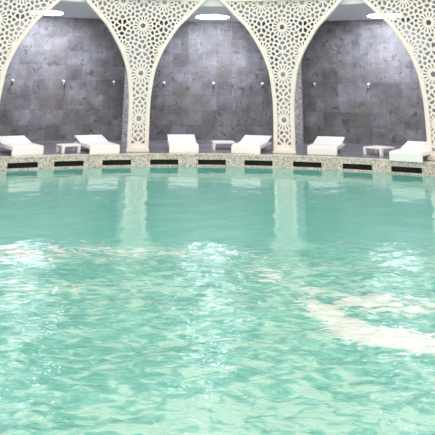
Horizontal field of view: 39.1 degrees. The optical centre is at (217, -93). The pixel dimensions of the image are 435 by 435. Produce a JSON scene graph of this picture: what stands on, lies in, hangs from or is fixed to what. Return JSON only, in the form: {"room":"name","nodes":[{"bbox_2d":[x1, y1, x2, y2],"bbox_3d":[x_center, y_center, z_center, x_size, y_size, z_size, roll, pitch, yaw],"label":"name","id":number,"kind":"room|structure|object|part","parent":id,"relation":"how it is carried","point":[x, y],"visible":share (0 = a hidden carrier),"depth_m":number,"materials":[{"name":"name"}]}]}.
{"room":"spa","nodes":[
{"label":"spa","id":0,"kind":"room"},
{"bbox_2d":[0,14,434,144],"bbox_3d":[-0.421,4.180,17.282,25.588,5.000,7.828,1,-17,-1],"label":"wall","id":1,"kind":"structure","parent":0,"point":[341,57],"depth_m":20.01,"materials":[{"name":"stone"}]},
{"bbox_2d":[0,0,434,21],"bbox_3d":[-0.382,2.482,16.675,25.058,0.220,9.373,1,-17,-1],"label":"ceiling","id":2,"kind":"structure","parent":0,"point":[347,10],"depth_m":18.18,"materials":[{"name":"white paint"}]},
{"bbox_2d":[27,9,63,14],"bbox_3d":[-5.314,3.250,18.925,1.120,0.042,1.120,1,-17,-1],"label":"ceiling lamp","id":3,"kind":"object","parent":2,"relation":"attached to","point":[51,12],"visible":0.6,"depth_m":18.76,"materials":[{"name":"white"}]},
{"bbox_2d":[31,11,62,14],"bbox_3d":[-5.314,3.264,18.921,1.050,0.014,1.050,1,-17,-1],"label":"diffuser","id":4,"kind":"object","parent":3,"relation":"attached to","point":[50,12],"depth_m":18.97,"materials":[{"name":"white plastic"}]},
{"bbox_2d":[195,14,229,18],"bbox_3d":[-0.161,3.506,19.603,1.120,0.042,1.120,1,-17,-1],"label":"ceiling lamp","id":5,"kind":"object","parent":2,"relation":"attached to","point":[201,16],"visible":1,"depth_m":19.37,"materials":[{"name":"white paint"}]},
{"bbox_2d":[366,12,403,17],"bbox_3d":[5.158,3.326,18.834,1.120,0.042,1.120,1,-17,-1],"label":"ceiling lamp","id":6,"kind":"object","parent":2,"relation":"attached to","point":[372,15],"visible":0.59,"depth_m":18.71,"materials":[{"name":"white"}]},
{"bbox_2d":[368,14,400,17],"bbox_3d":[5.158,3.340,18.829,1.050,0.014,1.050,1,-17,-1],"label":"diffuser","id":7,"kind":"object","parent":6,"relation":"attached to","point":[369,15],"depth_m":18.90,"materials":[{"name":"white plastic"}]},
{"bbox_2d":[0,140,434,161],"bbox_3d":[-0.190,3.657,6.394,28.980,0.300,28.980,1,-17,-1],"label":"floor","id":8,"kind":"structure","parent":0,"point":[155,146],"depth_m":16.93,"materials":[{"name":"stone"}]},
{"bbox_2d":[0,135,43,155],"bbox_3d":[-5.041,6.020,15.489,0.760,0.352,1.636,12,-20,-33],"label":"sun lounger","id":9,"kind":"object","parent":8,"relation":"on","point":[19,145],"visible":1,"depth_m":15.03,"materials":[{"name":"white plastic"}]},
{"bbox_3d":[-5.057,6.046,15.505,0.756,0.060,1.510,12,-20,-33],"label":"frame","id":10,"kind":"part","parent":9,"relation":"part of","materials":[{"name":"white plastic"}]},
{"bbox_3d":[-5.306,6.035,15.890,0.760,0.153,0.696,12,-20,-33],"label":"backrest","id":11,"kind":"part","parent":9,"relation":"part of","materials":[{"name":"white plastic"}]},
{"bbox_3d":[-4.854,5.919,15.233,0.752,0.030,0.942,12,-20,-33],"label":"seat","id":12,"kind":"part","parent":9,"relation":"part of","materials":[{"name":"white plastic"}]},
{"bbox_3d":[-4.608,5.920,14.857,0.760,0.185,0.100,12,-20,-33],"label":"panel","id":13,"kind":"part","parent":9,"relation":"part of","materials":[{"name":"white plastic"}]},
{"bbox_2d":[0,0,60,98],"bbox_3d":[-5.592,3.895,15.220,3.860,4.253,0.345,11,-20,-31],"label":"lattice column","id":14,"kind":"structure","parent":8,"relation":"on","point":[15,43],"depth_m":15.78,"materials":[{"name":"beige paint"}]},
{"bbox_3d":[-5.602,3.984,15.207,3.409,3.875,0.202,11,-20,-31],"label":"lattice panel","id":15,"kind":"part","parent":14,"relation":"part of","materials":[{"name":"beige paint"}]},
{"bbox_2d":[56,143,80,152],"bbox_3d":[-3.833,6.189,15.729,0.490,0.190,0.490,11,-19,-30],"label":"side table","id":16,"kind":"object","parent":8,"relation":"on","point":[72,145],"visible":1,"depth_m":15.65,"materials":[{"name":"white plastic"}]},
{"bbox_2d":[74,135,119,153],"bbox_3d":[-3.189,6.215,16.072,0.760,0.352,1.636,9,-19,-26],"label":"sun lounger","id":17,"kind":"object","parent":8,"relation":"on","point":[97,144],"visible":0.87,"depth_m":15.58,"materials":[{"name":"white plastic"}]},
{"bbox_3d":[-3.201,6.241,16.089,0.756,0.060,1.510,9,-19,-26],"label":"frame","id":18,"kind":"part","parent":17,"relation":"part of","materials":[{"name":"white plastic"}]},
{"bbox_3d":[-3.404,6.238,16.501,0.760,0.153,0.696,9,-19,-26],"label":"backrest","id":19,"kind":"part","parent":17,"relation":"part of","materials":[{"name":"white plastic"}]},
{"bbox_3d":[-3.036,6.107,15.797,0.752,0.030,0.942,9,-19,-26],"label":"seat","id":20,"kind":"part","parent":17,"relation":"part of","materials":[{"name":"white plastic"}]},
{"bbox_3d":[-2.836,6.100,15.395,0.760,0.185,0.100,9,-19,-26],"label":"panel","id":21,"kind":"part","parent":17,"relation":"part of","materials":[{"name":"white plastic"}]},
{"bbox_2d":[121,18,149,140],"bbox_3d":[-2.672,5.621,20.109,0.767,3.835,0.495,4,-17,-10],"label":"pier","id":22,"kind":"object","parent":8,"relation":"on","point":[125,92],"visible":0.52,"depth_m":19.81,"materials":[{"name":"grey stone"}]},
{"bbox_2d":[84,0,205,151],"bbox_3d":[-2.059,4.333,16.552,3.860,4.253,0.345,4,-17,-10],"label":"lattice column","id":23,"kind":"structure","parent":8,"relation":"on","point":[137,146],"depth_m":16.75,"materials":[{"name":"beige paint"}]},
{"bbox_2d":[167,134,198,152],"bbox_3d":[-0.954,6.389,16.578,0.760,0.352,1.636,2,-17,-6],"label":"sun lounger","id":24,"kind":"object","parent":8,"relation":"on","point":[178,143],"visible":1,"depth_m":16.05,"materials":[{"name":"white plastic"}]},
{"bbox_3d":[-1.005,6.429,17.053,0.760,0.153,0.696,2,-17,-6],"label":"backrest","id":25,"kind":"part","parent":24,"relation":"part of","materials":[{"name":"white plastic"}]},
{"bbox_3d":[-0.917,6.271,16.268,0.752,0.030,0.942,2,-17,-6],"label":"seat","id":26,"kind":"part","parent":24,"relation":"part of","materials":[{"name":"white plastic"}]},
{"bbox_3d":[-0.869,6.249,15.822,0.760,0.185,0.100,2,-17,-6],"label":"panel","id":27,"kind":"part","parent":24,"relation":"part of","materials":[{"name":"white plastic"}]},
{"bbox_2d":[0,153,434,175],"bbox_3d":[-0.193,3.943,6.308,19.596,0.904,19.596,1,-17,-1],"label":"pool coping","id":28,"kind":"object","parent":8,"relation":"on","point":[427,168],"visible":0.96,"depth_m":15.09,"materials":[{"name":"stone"}]},
{"bbox_2d":[7,162,37,168],"bbox_3d":[-4.624,6.097,14.482,0.715,0.123,0.066,9,-19,-26],"label":"grille","id":29,"kind":"object","parent":28,"relation":"attached to","point":[10,165],"depth_m":14.46,"materials":[{"name":"black metal"}]},
{"bbox_2d":[54,161,82,166],"bbox_3d":[-3.631,6.236,14.911,0.715,0.123,0.066,7,-18,-20],"label":"grille","id":30,"kind":"object","parent":28,"relation":"attached to","point":[56,163],"depth_m":14.89,"materials":[{"name":"black metal"}]},
{"bbox_2d":[102,160,130,164],"bbox_3d":[-2.516,6.349,15.247,0.715,0.123,0.066,5,-17,-13],"label":"grille","id":31,"kind":"object","parent":28,"relation":"attached to","point":[104,162],"depth_m":15.24,"materials":[{"name":"black metal"}]},
{"bbox_2d":[150,159,177,164],"bbox_3d":[-1.348,6.423,15.451,0.715,0.123,0.066,3,-17,-7],"label":"grille","id":32,"kind":"object","parent":28,"relation":"attached to","point":[152,161],"depth_m":15.44,"materials":[{"name":"black metal"}]},
{"bbox_2d":[198,160,225,164],"bbox_3d":[-0.142,6.454,15.516,0.715,0.123,0.066,0,-17,0],"label":"grille","id":33,"kind":"object","parent":28,"relation":"attached to","point":[200,162],"depth_m":15.51,"materials":[{"name":"black metal"}]},
{"bbox_2d":[0,166,434,434],"bbox_3d":[-0.191,3.781,6.356,18.948,0.045,18.948,1,-17,-1],"label":"pool water","id":34,"kind":"object","parent":28,"relation":"in","point":[135,300],"visible":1,"depth_m":5.46,"materials":[{"name":"teal liquid"}]},
{"bbox_2d":[245,160,272,165],"bbox_3d":[1.037,6.442,15.437,0.715,0.123,0.066,-2,-17,7],"label":"grille","id":35,"kind":"object","parent":28,"relation":"attached to","point":[247,162],"depth_m":15.42,"materials":[{"name":"black metal"}]},
{"bbox_2d":[293,161,321,167],"bbox_3d":[2.239,6.385,15.208,0.715,0.123,0.066,-4,-17,14],"label":"grille","id":36,"kind":"object","parent":28,"relation":"attached to","point":[296,164],"depth_m":15.18,"materials":[{"name":"black metal"}]},
{"bbox_2d":[343,164,371,169],"bbox_3d":[3.401,6.283,14.835,0.715,0.123,0.066,-6,-18,21],"label":"grille","id":37,"kind":"object","parent":28,"relation":"attached to","point":[345,166],"depth_m":14.81,"materials":[{"name":"black metal"}]},
{"bbox_2d":[392,166,421,172],"bbox_3d":[4.451,6.147,14.350,0.715,0.123,0.066,-9,-19,28],"label":"grille","id":38,"kind":"object","parent":28,"relation":"attached to","point":[395,169],"depth_m":14.33,"materials":[{"name":"black metal"}]},
{"bbox_2d":[211,141,234,149],"bbox_3d":[0.155,6.656,17.142,0.620,0.190,0.620,2,-17,-4],"label":"side table","id":39,"kind":"object","parent":8,"relation":"on","point":[213,143],"visible":0.91,"depth_m":16.89,"materials":[{"name":"white plastic"}]},
{"bbox_2d":[231,135,271,153],"bbox_3d":[0.943,6.396,16.537,0.760,0.352,1.636,-4,-17,15],"label":"sun lounger","id":40,"kind":"object","parent":8,"relation":"on","point":[249,144],"visible":1,"depth_m":16.00,"materials":[{"name":"white plastic"}]},
{"bbox_3d":[0.735,6.260,15.806,0.760,0.185,0.100,-4,-17,15],"label":"panel","id":41,"kind":"part","parent":40,"relation":"part of","materials":[{"name":"white plastic"}]},
{"bbox_3d":[0.854,6.280,16.238,0.752,0.030,0.942,-4,-17,15],"label":"seat","id":42,"kind":"part","parent":40,"relation":"part of","materials":[{"name":"white plastic"}]},
{"bbox_3d":[1.070,6.433,16.999,0.760,0.153,0.696,-4,-17,15],"label":"backrest","id":43,"kind":"part","parent":40,"relation":"part of","materials":[{"name":"white plastic"}]},
{"bbox_2d":[220,0,343,153],"bbox_3d":[1.760,4.365,16.535,3.860,4.253,0.345,-3,-17,11],"label":"lattice column","id":44,"kind":"structure","parent":8,"relation":"on","point":[284,148],"depth_m":16.74,"materials":[{"name":"beige paint"}]},
{"bbox_2d":[277,20,303,142],"bbox_3d":[2.386,5.664,20.085,0.767,3.835,0.495,-3,-17,10],"label":"pier","id":45,"kind":"object","parent":8,"relation":"on","point":[299,121],"visible":0.44,"depth_m":19.75,"materials":[{"name":"grey stone"}]},
{"bbox_2d":[307,136,344,155],"bbox_3d":[2.923,6.363,16.364,0.760,0.352,1.636,-5,-18,18],"label":"sun lounger","id":46,"kind":"object","parent":8,"relation":"on","point":[322,145],"visible":1,"depth_m":15.88,"materials":[{"name":"white plastic"}]},
{"bbox_3d":[2.677,6.230,15.643,0.760,0.185,0.100,-5,-18,18],"label":"panel","id":47,"kind":"part","parent":46,"relation":"part of","materials":[{"name":"white plastic"}]},
{"bbox_3d":[2.817,6.248,16.070,0.752,0.030,0.942,-5,-18,18],"label":"seat","id":48,"kind":"part","parent":46,"relation":"part of","materials":[{"name":"white plastic"}]},
{"bbox_3d":[3.074,6.398,16.819,0.760,0.153,0.696,-5,-18,18],"label":"backrest","id":49,"kind":"part","parent":46,"relation":"part of","materials":[{"name":"white plastic"}]},
{"bbox_2d":[363,145,394,155],"bbox_3d":[4.204,6.325,15.915,0.580,0.190,0.580,14,-21,-37],"label":"side table","id":50,"kind":"object","parent":8,"relation":"on","point":[378,149],"visible":0.95,"depth_m":15.86,"materials":[{"name":"white plastic"}]},
{"bbox_2d":[362,0,434,159],"bbox_3d":[5.310,3.984,15.156,3.860,4.253,0.345,-10,-20,31],"label":"lattice column","id":51,"kind":"structure","parent":8,"relation":"on","point":[409,47],"depth_m":15.53,"materials":[{"name":"beige paint"}]},
{"bbox_2d":[389,141,434,162],"bbox_3d":[4.817,5.953,14.947,0.760,0.352,1.636,-10,-20,31],"label":"sun lounger","id":52,"kind":"object","parent":8,"relation":"on","point":[411,151],"visible":0.8,"depth_m":14.44,"materials":[{"name":"white plastic"}]},
{"bbox_3d":[4.402,5.842,14.304,0.760,0.185,0.100,-10,-20,31],"label":"panel","id":53,"kind":"part","parent":52,"relation":"part of","materials":[{"name":"white plastic"}]},
{"bbox_3d":[4.638,5.848,14.686,0.752,0.030,0.942,-10,-20,31],"label":"seat","id":54,"kind":"part","parent":52,"relation":"part of","materials":[{"name":"white plastic"}]},
{"bbox_3d":[5.071,5.975,15.354,0.760,0.153,0.696,-10,-20,31],"label":"backrest","id":55,"kind":"part","parent":52,"relation":"part of","materials":[{"name":"white plastic"}]},
{"bbox_2d":[193,0,252,0],"bbox_3d":[-0.333,1.190,15.296,17.402,1.625,4.902,1,-17,-1],"label":"wall","id":56,"kind":"structure","parent":0,"point":[193,0],"depth_m":17.25,"materials":[{"name":"beige paint"}]}
]}

